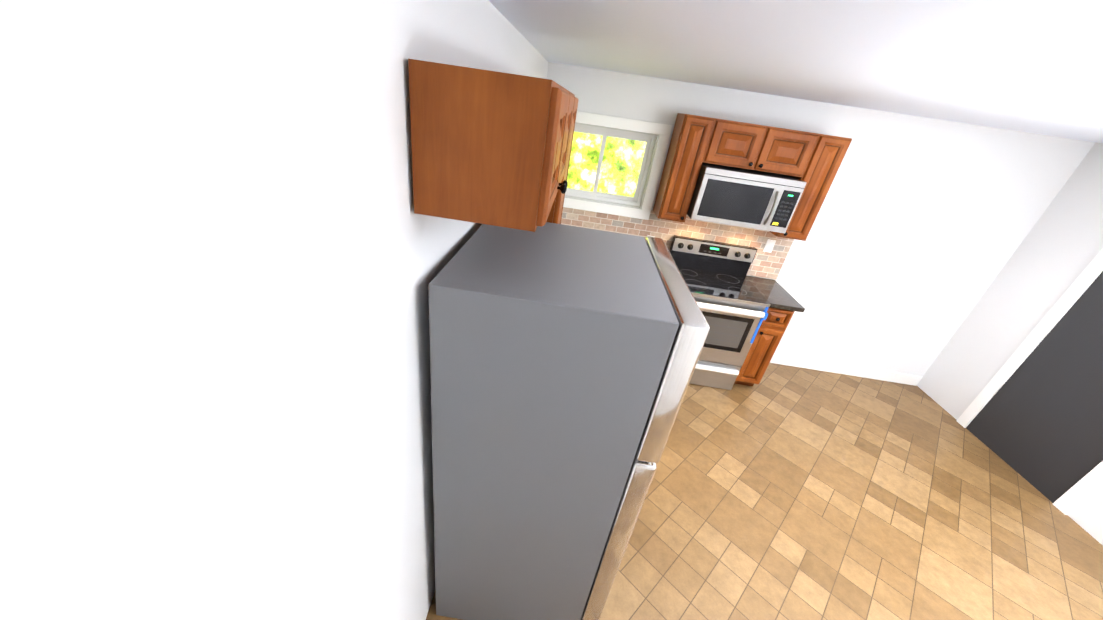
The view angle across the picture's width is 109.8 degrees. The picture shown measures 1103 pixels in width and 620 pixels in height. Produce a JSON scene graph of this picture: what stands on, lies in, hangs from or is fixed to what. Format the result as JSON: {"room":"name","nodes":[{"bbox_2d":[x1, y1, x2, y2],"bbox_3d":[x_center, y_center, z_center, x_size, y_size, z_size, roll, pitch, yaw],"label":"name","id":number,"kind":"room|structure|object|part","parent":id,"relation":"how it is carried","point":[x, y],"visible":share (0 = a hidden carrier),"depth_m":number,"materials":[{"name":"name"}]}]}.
{"room":"kitchen","nodes":[
{"label":"kitchen","id":0,"kind":"room"},
{"bbox_2d":[0,0,547,619],"bbox_3d":[-0.451,0.084,1.893,0.150,2.575,4.550,9,28,1],"label":"wall","id":1,"kind":"structure","parent":0,"point":[226,254],"depth_m":0.45,"materials":[{"name":"white paint"}]},
{"bbox_2d":[408,59,574,231],"bbox_3d":[-0.105,-0.520,1.188,0.344,0.315,0.763,9,28,1],"label":"upper cabinet","id":2,"kind":"object","parent":1,"relation":"attached to","point":[489,147],"visible":1,"depth_m":0.85,"materials":[{"name":"brown wood"}]},
{"bbox_2d":[546,92,577,223],"bbox_3d":[-0.079,-0.614,1.895,0.344,0.815,0.550,9,28,1],"label":"upper cabinet","id":3,"kind":"object","parent":1,"relation":"attached to","point":[555,215],"visible":0.15,"depth_m":1.70,"materials":[{"name":"brown wood"}]},
{"bbox_2d":[426,363,1102,619],"bbox_3d":[1.629,1.551,2.377,4.700,0.100,4.700,9,28,1],"label":"floor","id":4,"kind":"structure","parent":0,"point":[781,492],"depth_m":2.62,"materials":[{"name":"beige tile"}]},
{"bbox_2d":[428,222,709,619],"bbox_3d":[0.003,0.579,1.759,0.826,1.757,0.763,9,28,1],"label":"refrigerator","id":5,"kind":"object","parent":4,"relation":"on","point":[564,360],"visible":1,"depth_m":1.24,"materials":[{"name":"metal"}]},
{"bbox_3d":[0.302,0.595,1.738,0.078,1.687,0.763,9,28,1],"label":"door","id":6,"kind":"part","parent":5,"relation":"part of","materials":[{"name":"metal"}]},
{"bbox_2d":[670,235,769,389],"bbox_3d":[1.437,0.052,3.665,0.780,1.240,0.712,9,28,1],"label":"range","id":7,"kind":"object","parent":4,"relation":"on","point":[733,303],"visible":0.58,"depth_m":3.55,"materials":[{"name":"metal"}]},
{"bbox_2d":[734,307,794,385],"bbox_3d":[1.939,0.250,3.788,0.257,0.910,0.624,9,28,1],"label":"base cabinet","id":8,"kind":"object","parent":4,"relation":"on","point":[768,337],"visible":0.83,"depth_m":3.52,"materials":[{"name":"brown wood"}]},
{"bbox_2d":[746,275,804,311],"bbox_3d":[2.022,-0.162,3.564,0.304,0.038,0.621,9,28,1],"label":"countertop","id":9,"kind":"structure","parent":8,"relation":"on","point":[774,293],"depth_m":3.48,"materials":[{"name":"stone"}]},
{"bbox_2d":[489,0,1102,142],"bbox_3d":[1.962,-0.692,1.156,4.700,0.100,4.700,9,28,1],"label":"ceiling","id":10,"kind":"structure","parent":0,"point":[1033,66],"depth_m":1.32,"materials":[{"name":"white paint"}]},
{"bbox_2d":[547,62,1094,376],"bbox_3d":[1.915,-0.598,3.794,4.550,2.575,0.150,9,28,1],"label":"wall","id":11,"kind":"structure","parent":0,"point":[896,261],"depth_m":3.42,"materials":[{"name":"white paint"}]},
{"bbox_2d":[563,111,671,219],"bbox_3d":[0.440,-1.323,3.541,1.080,0.815,0.160,9,28,1],"label":"window","id":12,"kind":"structure","parent":11,"relation":"in","point":[663,131],"depth_m":3.50,"materials":[{"name":"white"}]},
{"bbox_2d":[561,207,793,279],"bbox_3d":[1.034,-0.702,3.737,2.461,0.480,0.008,9,28,1],"label":"backsplash","id":13,"kind":"structure","parent":11,"relation":"attached to","point":[766,265],"depth_m":3.69,"materials":[{"name":"tile"}]},
{"bbox_2d":[763,239,775,252],"bbox_3d":[2.066,-0.605,3.674,0.078,0.122,0.011,9,28,1],"label":"switch plate","id":14,"kind":"object","parent":13,"relation":"attached to","point":[769,245],"visible":1,"depth_m":3.67,"materials":[{"name":"white plastic"}]},
{"bbox_2d":[653,113,715,221],"bbox_3d":[1.098,-1.187,3.270,0.235,0.815,0.344,9,28,1],"label":"upper cabinet","id":15,"kind":"object","parent":11,"relation":"attached to","point":[690,138],"visible":1,"depth_m":3.16,"materials":[{"name":"brown wood"}]},
{"bbox_2d":[703,118,766,169],"bbox_3d":[1.444,-1.353,3.148,0.398,0.320,0.344,9,28,1],"label":"upper cabinet","id":16,"kind":"object","parent":11,"relation":"attached to","point":[734,144],"visible":0.98,"depth_m":3.02,"materials":[{"name":"brown wood"}]},
{"bbox_2d":[752,126,818,176],"bbox_3d":[1.838,-1.291,3.141,0.398,0.320,0.344,9,28,1],"label":"upper cabinet","id":17,"kind":"object","parent":11,"relation":"attached to","point":[785,151],"visible":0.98,"depth_m":3.02,"materials":[{"name":"brown wood"}]},
{"bbox_2d":[687,162,806,232],"bbox_3d":[1.589,-0.956,3.277,0.784,0.414,0.462,9,28,1],"label":"microwave","id":18,"kind":"object","parent":17,"relation":"attached to","point":[747,198],"visible":0.96,"depth_m":3.12,"materials":[{"name":"metal"}]},
{"bbox_2d":[770,134,851,240],"bbox_3d":[2.126,-1.025,3.253,0.248,0.815,0.344,9,28,1],"label":"upper cabinet","id":19,"kind":"object","parent":11,"relation":"attached to","point":[828,153],"visible":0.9,"depth_m":3.10,"materials":[{"name":"brown wood"}]},
{"bbox_2d":[770,353,922,385],"bbox_3d":[3.046,0.625,4.234,1.930,0.120,0.015,9,28,1],"label":"baseboard","id":20,"kind":"structure","parent":11,"relation":"attached to","point":[857,371],"depth_m":4.22,"materials":[{"name":"white"}]},
{"bbox_2d":[917,142,1102,544],"bbox_3d":[4.036,0.827,1.753,0.150,2.575,4.700,9,28,1],"label":"wall","id":21,"kind":"structure","parent":0,"point":[1057,251],"depth_m":3.37,"materials":[{"name":"white paint"}]},
{"bbox_2d":[957,248,1102,514],"bbox_3d":[4.039,0.369,2.828,0.020,2.155,0.980,9,28,1],"label":"doorway","id":22,"kind":"structure","parent":21,"relation":"in","point":[1032,413],"depth_m":3.06,"materials":[{"name":"grey"}]},
{"label":"outside","id":23,"kind":"structure","parent":0,"visible":0},
{"bbox_2d":[567,132,645,196],"bbox_3d":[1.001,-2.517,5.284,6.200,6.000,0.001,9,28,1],"label":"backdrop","id":24,"kind":"structure","parent":23,"point":[609,152],"depth_m":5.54,"materials":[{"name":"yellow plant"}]}
]}

